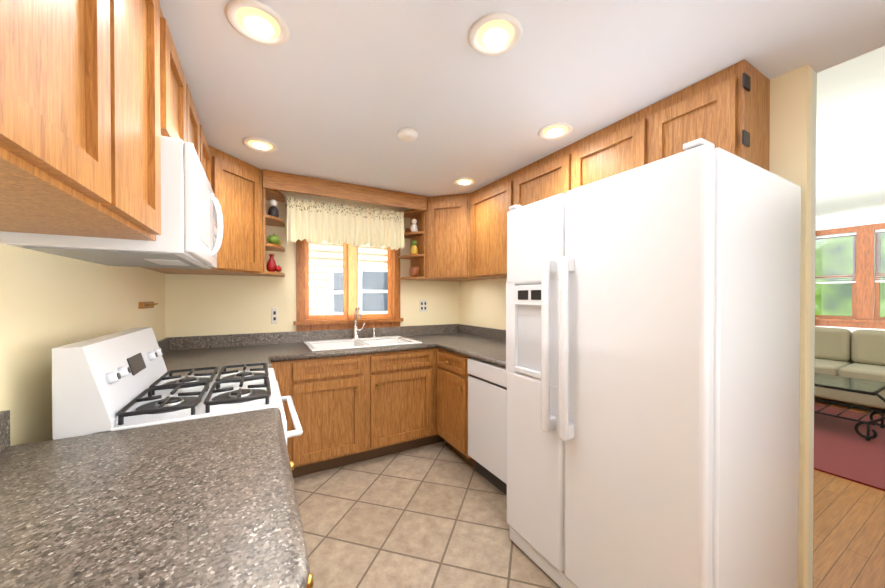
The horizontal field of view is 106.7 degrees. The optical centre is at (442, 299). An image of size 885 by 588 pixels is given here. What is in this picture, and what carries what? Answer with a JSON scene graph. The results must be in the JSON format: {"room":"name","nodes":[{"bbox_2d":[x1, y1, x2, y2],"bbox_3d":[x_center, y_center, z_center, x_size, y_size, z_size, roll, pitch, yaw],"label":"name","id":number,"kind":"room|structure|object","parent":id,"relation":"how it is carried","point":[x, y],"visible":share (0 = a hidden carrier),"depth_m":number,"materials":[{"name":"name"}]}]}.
{"room":"kitchen","nodes":[
{"label":"kitchen","id":0,"kind":"room"},
{"bbox_2d":[0,243,165,445],"bbox_3d":[-0.708,0.177,-0.098,0.100,2.287,6.078,0,0,-29],"label":"wall","id":1,"kind":"structure","parent":0,"point":[48,302],"depth_m":1.10,"materials":[{"name":"beige paint"}]},
{"bbox_2d":[0,0,35,171],"bbox_3d":[-0.546,-0.570,0.077,0.354,0.788,0.535,0,0,-29],"label":"upper cabinet","id":2,"kind":"object","parent":1,"relation":"attached to","point":[17,17],"depth_m":0.43,"materials":[{"name":"brown wood"}]},
{"bbox_2d":[0,0,135,227],"bbox_3d":[-0.736,-0.573,0.418,0.354,0.788,0.535,0,0,-29],"label":"upper cabinet","id":3,"kind":"object","parent":1,"relation":"attached to","point":[80,141],"depth_m":0.61,"materials":[{"name":"brown wood"}]},
{"bbox_2d":[0,0,160,240],"bbox_3d":[-0.918,-0.575,0.743,0.354,0.788,0.500,0,0,-29],"label":"upper cabinet","id":4,"kind":"object","parent":1,"relation":"attached to","point":[148,130],"depth_m":0.93,"materials":[{"name":"brown wood"}]},
{"bbox_2d":[139,302,157,308],"bbox_3d":[-1.812,0.035,2.037,0.049,0.039,0.223,0,0,-29],"label":"wall rack","id":5,"kind":"object","parent":1,"relation":"attached to","point":[143,305],"visible":1,"depth_m":1.97,"materials":[{"name":"brown wood"}]},
{"bbox_2d":[160,8,210,184],"bbox_3d":[-1.332,-0.581,1.486,0.355,0.788,1.194,0,0,-29],"label":"upper cabinet","id":6,"kind":"object","parent":1,"relation":"attached to","point":[179,118],"visible":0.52,"depth_m":1.25,"materials":[{"name":"brown wood"}]},
{"bbox_2d":[0,136,223,268],"bbox_3d":[-1.172,-0.338,1.323,0.471,0.379,0.729,0,0,-29],"label":"over-the-range microwave","id":7,"kind":"object","parent":6,"relation":"attached to","point":[191,235],"visible":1,"depth_m":1.09,"materials":[{"name":"white plastic"}]},
{"bbox_2d":[165,190,457,336],"bbox_3d":[1.232,0.056,4.405,7.676,2.460,0.100,0,0,-29],"label":"wall","id":8,"kind":"structure","parent":0,"point":[200,305],"depth_m":2.82,"materials":[{"name":"beige paint"}]},
{"bbox_2d":[141,145,262,275],"bbox_3d":[-1.655,-0.588,2.362,0.644,0.788,0.644,0,0,-29],"label":"upper cabinet","id":9,"kind":"object","parent":8,"relation":"attached to","point":[237,185],"visible":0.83,"depth_m":2.30,"materials":[{"name":"brown wood"}]},
{"bbox_2d":[263,188,284,276],"bbox_3d":[-1.374,-0.532,2.700,0.167,0.672,0.328,0,0,-29],"label":"shelf","id":10,"kind":"object","parent":8,"relation":"attached to","point":[271,194],"visible":0.9,"depth_m":2.63,"materials":[{"name":"brown wood"}]},
{"bbox_2d":[271,308,277,323],"bbox_3d":[-1.451,0.143,2.847,0.050,0.134,0.008,0,0,-29],"label":"electrical outlet","id":11,"kind":"object","parent":8,"relation":"attached to","point":[274,315],"visible":1,"depth_m":2.84,"materials":[{"name":"beige plastic"}]},
{"bbox_2d":[285,196,404,249],"bbox_3d":[-0.819,-0.654,2.924,1.040,0.385,0.056,0,0,-29],"label":"valance curtain","id":12,"kind":"object","parent":8,"relation":"attached to","point":[312,221],"visible":1,"depth_m":2.89,"materials":[{"name":"fabric"}]},
{"bbox_2d":[263,169,426,210],"bbox_3d":[-0.758,-0.917,2.833,1.378,0.136,0.022,0,0,-29],"label":"valance board","id":13,"kind":"object","parent":8,"relation":"attached to","point":[280,181],"visible":1,"depth_m":2.77,"materials":[{"name":"brown wood"}]},
{"bbox_2d":[294,239,402,330],"bbox_3d":[-0.883,-0.262,3.188,1.026,1.102,0.139,0,0,-29],"label":"window","id":14,"kind":"structure","parent":8,"relation":"in","point":[336,285],"depth_m":3.16,"materials":[{"name":"brown wood"}]},
{"bbox_2d":[397,209,424,279],"bbox_3d":[-0.319,-0.537,3.288,0.167,0.672,0.328,0,0,-29],"label":"shelf","id":15,"kind":"object","parent":8,"relation":"attached to","point":[418,259],"visible":0.79,"depth_m":3.25,"materials":[{"name":"brown wood"}]},
{"bbox_2d":[420,300,426,311],"bbox_3d":[-0.204,0.071,3.541,0.089,0.134,0.008,0,0,-29],"label":"electrical outlet","id":16,"kind":"object","parent":8,"relation":"attached to","point":[423,305],"visible":1,"depth_m":3.54,"materials":[{"name":"beige plastic"}]},
{"bbox_2d":[293,441,560,587],"bbox_3d":[-0.238,1.335,1.972,2.729,0.060,2.735,0,0,-29],"label":"floor","id":17,"kind":"structure","parent":0,"point":[433,515],"depth_m":1.89,"materials":[{"name":"beige tile"}]},
{"bbox_2d":[52,327,302,443],"bbox_3d":[-0.999,0.713,1.427,0.673,1.152,0.729,0,0,-29],"label":"range","id":18,"kind":"object","parent":17,"relation":"on","point":[120,380],"visible":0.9,"depth_m":1.16,"materials":[{"name":"white metal"}]},
{"bbox_2d":[271,359,306,477],"bbox_3d":[-1.540,0.866,2.418,0.889,0.868,0.678,0,0,-29],"label":"base cabinet","id":19,"kind":"object","parent":17,"relation":"on","point":[291,376],"depth_m":2.32,"materials":[{"name":"brown wood"}]},
{"bbox_2d":[159,341,275,376],"bbox_3d":[-1.360,0.363,1.883,0.681,0.140,0.404,0,0,-29],"label":"countertop","id":20,"kind":"structure","parent":19,"relation":"on","point":[219,354],"depth_m":2.28,"materials":[{"name":"stone"}]},
{"bbox_2d":[290,461,313,587],"bbox_3d":[-0.680,0.879,0.692,0.709,0.868,0.840,0,0,-29],"label":"base cabinet","id":21,"kind":"object","parent":17,"relation":"on","point":[310,583],"visible":0.08,"depth_m":0.67,"materials":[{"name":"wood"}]},
{"bbox_2d":[0,408,309,587],"bbox_3d":[-0.679,0.372,0.663,0.681,0.140,0.883,0,0,-29],"label":"countertop","id":22,"kind":"structure","parent":21,"relation":"on","point":[209,502],"depth_m":0.63,"materials":[{"name":"stone"}]},
{"bbox_2d":[403,348,444,443],"bbox_3d":[0.060,0.859,3.323,0.644,0.868,0.656,0,0,-29],"label":"base cabinet","id":23,"kind":"object","parent":17,"relation":"on","point":[420,367],"depth_m":2.80,"materials":[{"name":"brown wood"}]},
{"bbox_2d":[157,305,493,361],"bbox_3d":[-0.787,0.331,2.826,2.600,0.547,0.686,0,0,-29],"label":"countertop","id":24,"kind":"structure","parent":23,"relation":"on","point":[295,345],"depth_m":2.86,"materials":[{"name":"stone"}]},
{"bbox_2d":[303,336,421,351],"bbox_3d":[-0.702,0.487,2.880,0.896,0.234,0.545,0,0,-29],"label":"sink","id":25,"kind":"object","parent":24,"relation":"in","point":[355,342],"depth_m":2.92,"materials":[{"name":"white ceramic"}]},
{"bbox_2d":[352,305,375,338],"bbox_3d":[-0.708,0.212,3.057,0.232,0.313,0.200,0,0,-29],"label":"faucet","id":26,"kind":"object","parent":24,"relation":"on","point":[355,328],"depth_m":3.06,"materials":[{"name":"silver metal"}]},
{"bbox_2d":[436,329,505,367],"bbox_3d":[0.488,0.358,2.543,0.648,0.140,1.052,0,0,-29],"label":"countertop","id":27,"kind":"structure","parent":23,"relation":"on","point":[486,345],"depth_m":2.86,"materials":[{"name":"stone"}]},
{"bbox_2d":[437,348,475,468],"bbox_3d":[0.326,0.863,2.814,0.676,0.868,0.486,0,0,-29],"label":"base cabinet","id":28,"kind":"object","parent":17,"relation":"on","point":[452,399],"visible":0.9,"depth_m":2.64,"materials":[{"name":"brown wood"}]},
{"bbox_2d":[468,358,506,494],"bbox_3d":[0.602,0.868,2.348,0.634,0.866,0.592,0,0,-29],"label":"dishwasher","id":29,"kind":"object","parent":17,"relation":"on","point":[487,417],"visible":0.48,"depth_m":2.24,"materials":[{"name":"white metal"}]},
{"bbox_2d":[506,138,800,587],"bbox_3d":[0.884,0.402,1.556,0.868,1.787,0.915,0,0,-29],"label":"refrigerator","id":30,"kind":"object","parent":17,"relation":"on","point":[653,342],"visible":1,"depth_m":1.19,"materials":[{"name":"white"}]},
{"bbox_2d":[159,0,884,196],"bbox_3d":[0.484,-1.088,0.557,2.829,0.233,6.078,0,0,-29],"label":"ceiling","id":31,"kind":"structure","parent":0,"point":[344,91],"depth_m":1.40,"materials":[{"name":"white paint"}]},
{"bbox_2d":[225,0,289,45],"bbox_3d":[-0.649,-0.970,1.164,0.198,0.012,0.198,0,0,-29],"label":"recessed light","id":32,"kind":"object","parent":31,"relation":"in","point":[258,22],"visible":1,"depth_m":1.15,"materials":[{"name":"white glass"}]},
{"bbox_2d":[243,137,277,152],"bbox_3d":[-1.155,-0.977,2.094,0.198,0.012,0.198,0,0,-29],"label":"recessed light","id":33,"kind":"object","parent":31,"relation":"in","point":[260,145],"visible":1,"depth_m":2.08,"materials":[{"name":"white glass"}]},
{"bbox_2d":[398,128,417,141],"bbox_3d":[-0.204,-0.964,1.938,0.120,0.034,0.120,0,0,-29],"label":"smoke detector","id":34,"kind":"object","parent":31,"relation":"attached to","point":[408,134],"visible":1,"depth_m":1.91,"materials":[{"name":"white plastic"}]},
{"bbox_2d":[453,177,475,185],"bbox_3d":[0.184,-0.982,2.758,0.198,0.012,0.198,0,0,-29],"label":"recessed light","id":35,"kind":"object","parent":31,"relation":"in","point":[464,181],"visible":0.98,"depth_m":2.75,"materials":[{"name":"white glass"}]},
{"bbox_2d":[468,12,522,55],"bbox_3d":[0.195,-0.970,1.216,0.198,0.012,0.198,0,0,-29],"label":"recessed light","id":36,"kind":"object","parent":31,"relation":"in","point":[496,33],"visible":1,"depth_m":1.20,"materials":[{"name":"white glass"}]},
{"bbox_2d":[538,122,573,139],"bbox_3d":[0.656,-0.975,1.918,0.198,0.012,0.198,0,0,-29],"label":"recessed light","id":37,"kind":"object","parent":31,"relation":"in","point":[555,131],"visible":1,"depth_m":1.91,"materials":[{"name":"white glass"}]},
{"bbox_2d":[458,64,816,587],"bbox_3d":[0.901,0.070,2.598,0.120,2.460,2.735,0,0,-29],"label":"wall","id":38,"kind":"structure","parent":0,"point":[793,129],"depth_m":1.41,"materials":[{"name":"beige paint"}]},
{"bbox_2d":[418,193,487,280],"bbox_3d":[0.086,-0.595,3.333,0.578,0.788,0.644,0,0,-29],"label":"upper cabinet","id":39,"kind":"object","parent":38,"relation":"attached to","point":[447,237],"visible":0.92,"depth_m":3.12,"materials":[{"name":"brown wood"}]},
{"bbox_2d":[470,174,509,278],"bbox_3d":[0.516,-0.591,2.861,0.288,0.788,0.594,0,0,-29],"label":"upper cabinet","id":40,"kind":"object","parent":38,"relation":"attached to","point":[489,204],"depth_m":2.81,"materials":[{"name":"brown wood"}]},
{"bbox_2d":[510,151,557,210],"bbox_3d":[0.810,-0.780,2.332,0.288,0.403,0.614,0,0,-29],"label":"upper cabinet","id":41,"kind":"object","parent":38,"relation":"attached to","point":[536,181],"depth_m":2.33,"materials":[{"name":"brown wood"}]},
{"bbox_2d":[558,117,625,193],"bbox_3d":[1.037,-0.777,1.925,0.288,0.403,0.607,0,0,-29],"label":"upper cabinet","id":42,"kind":"object","parent":38,"relation":"attached to","point":[600,155],"depth_m":1.93,"materials":[{"name":"brown wood"}]},
{"bbox_2d":[626,59,769,170],"bbox_3d":[1.223,-0.774,1.592,0.288,0.403,0.446,0,0,-29],"label":"upper cabinet","id":43,"kind":"object","parent":38,"relation":"attached to","point":[727,109],"depth_m":1.44,"materials":[{"name":"brown wood"}]},
{"bbox_2d":[813,397,884,587],"bbox_3d":[2.688,1.336,1.804,7.876,0.060,6.078,0,0,-29],"label":"floor","id":44,"kind":"structure","parent":0,"point":[848,533],"depth_m":1.85,"materials":[{"name":"brown wood"}]},
{"bbox_2d":[814,404,884,490],"bbox_3d":[3.668,1.288,3.318,2.218,0.012,2.992,0,0,-29],"label":"rug","id":45,"kind":"object","parent":44,"relation":"on","point":[843,449],"visible":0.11,"depth_m":2.84,"materials":[{"name":"red carpet"}]},
{"bbox_2d":[814,373,884,440],"bbox_3d":[3.830,1.051,3.631,0.703,0.451,1.427,0,0,-29],"label":"coffee table","id":46,"kind":"object","parent":45,"relation":"on","point":[862,386],"visible":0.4,"depth_m":3.21,"materials":[{"name":"clear glass"}]},
{"bbox_2d":[814,327,884,408],"bbox_3d":[5.261,0.837,3.849,0.959,0.908,2.476,0,0,-29],"label":"sofa","id":47,"kind":"object","parent":44,"relation":"on","point":[856,354],"visible":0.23,"depth_m":4.04,"materials":[{"name":"beige fabric"}]},
{"bbox_2d":[815,208,884,331],"bbox_3d":[6.083,0.062,3.689,0.100,2.460,6.078,0,0,-29],"label":"wall","id":48,"kind":"structure","parent":0,"point":[855,219],"depth_m":4.47,"materials":[{"name":"white paint"}]},
{"bbox_2d":[815,223,884,328],"bbox_3d":[5.644,-0.302,4.397,0.129,1.372,1.970,0,0,-29],"label":"window","id":49,"kind":"structure","parent":48,"relation":"in","point":[846,293],"depth_m":4.51,"materials":[{"name":"brown wood"}]},
{"bbox_2d":[816,46,884,217],"bbox_3d":[3.923,-1.189,2.474,5.047,0.060,6.078,0,0,-29],"label":"ceiling","id":50,"kind":"structure","parent":0,"point":[850,154],"depth_m":2.34,"materials":[{"name":"white paint"}]}
]}

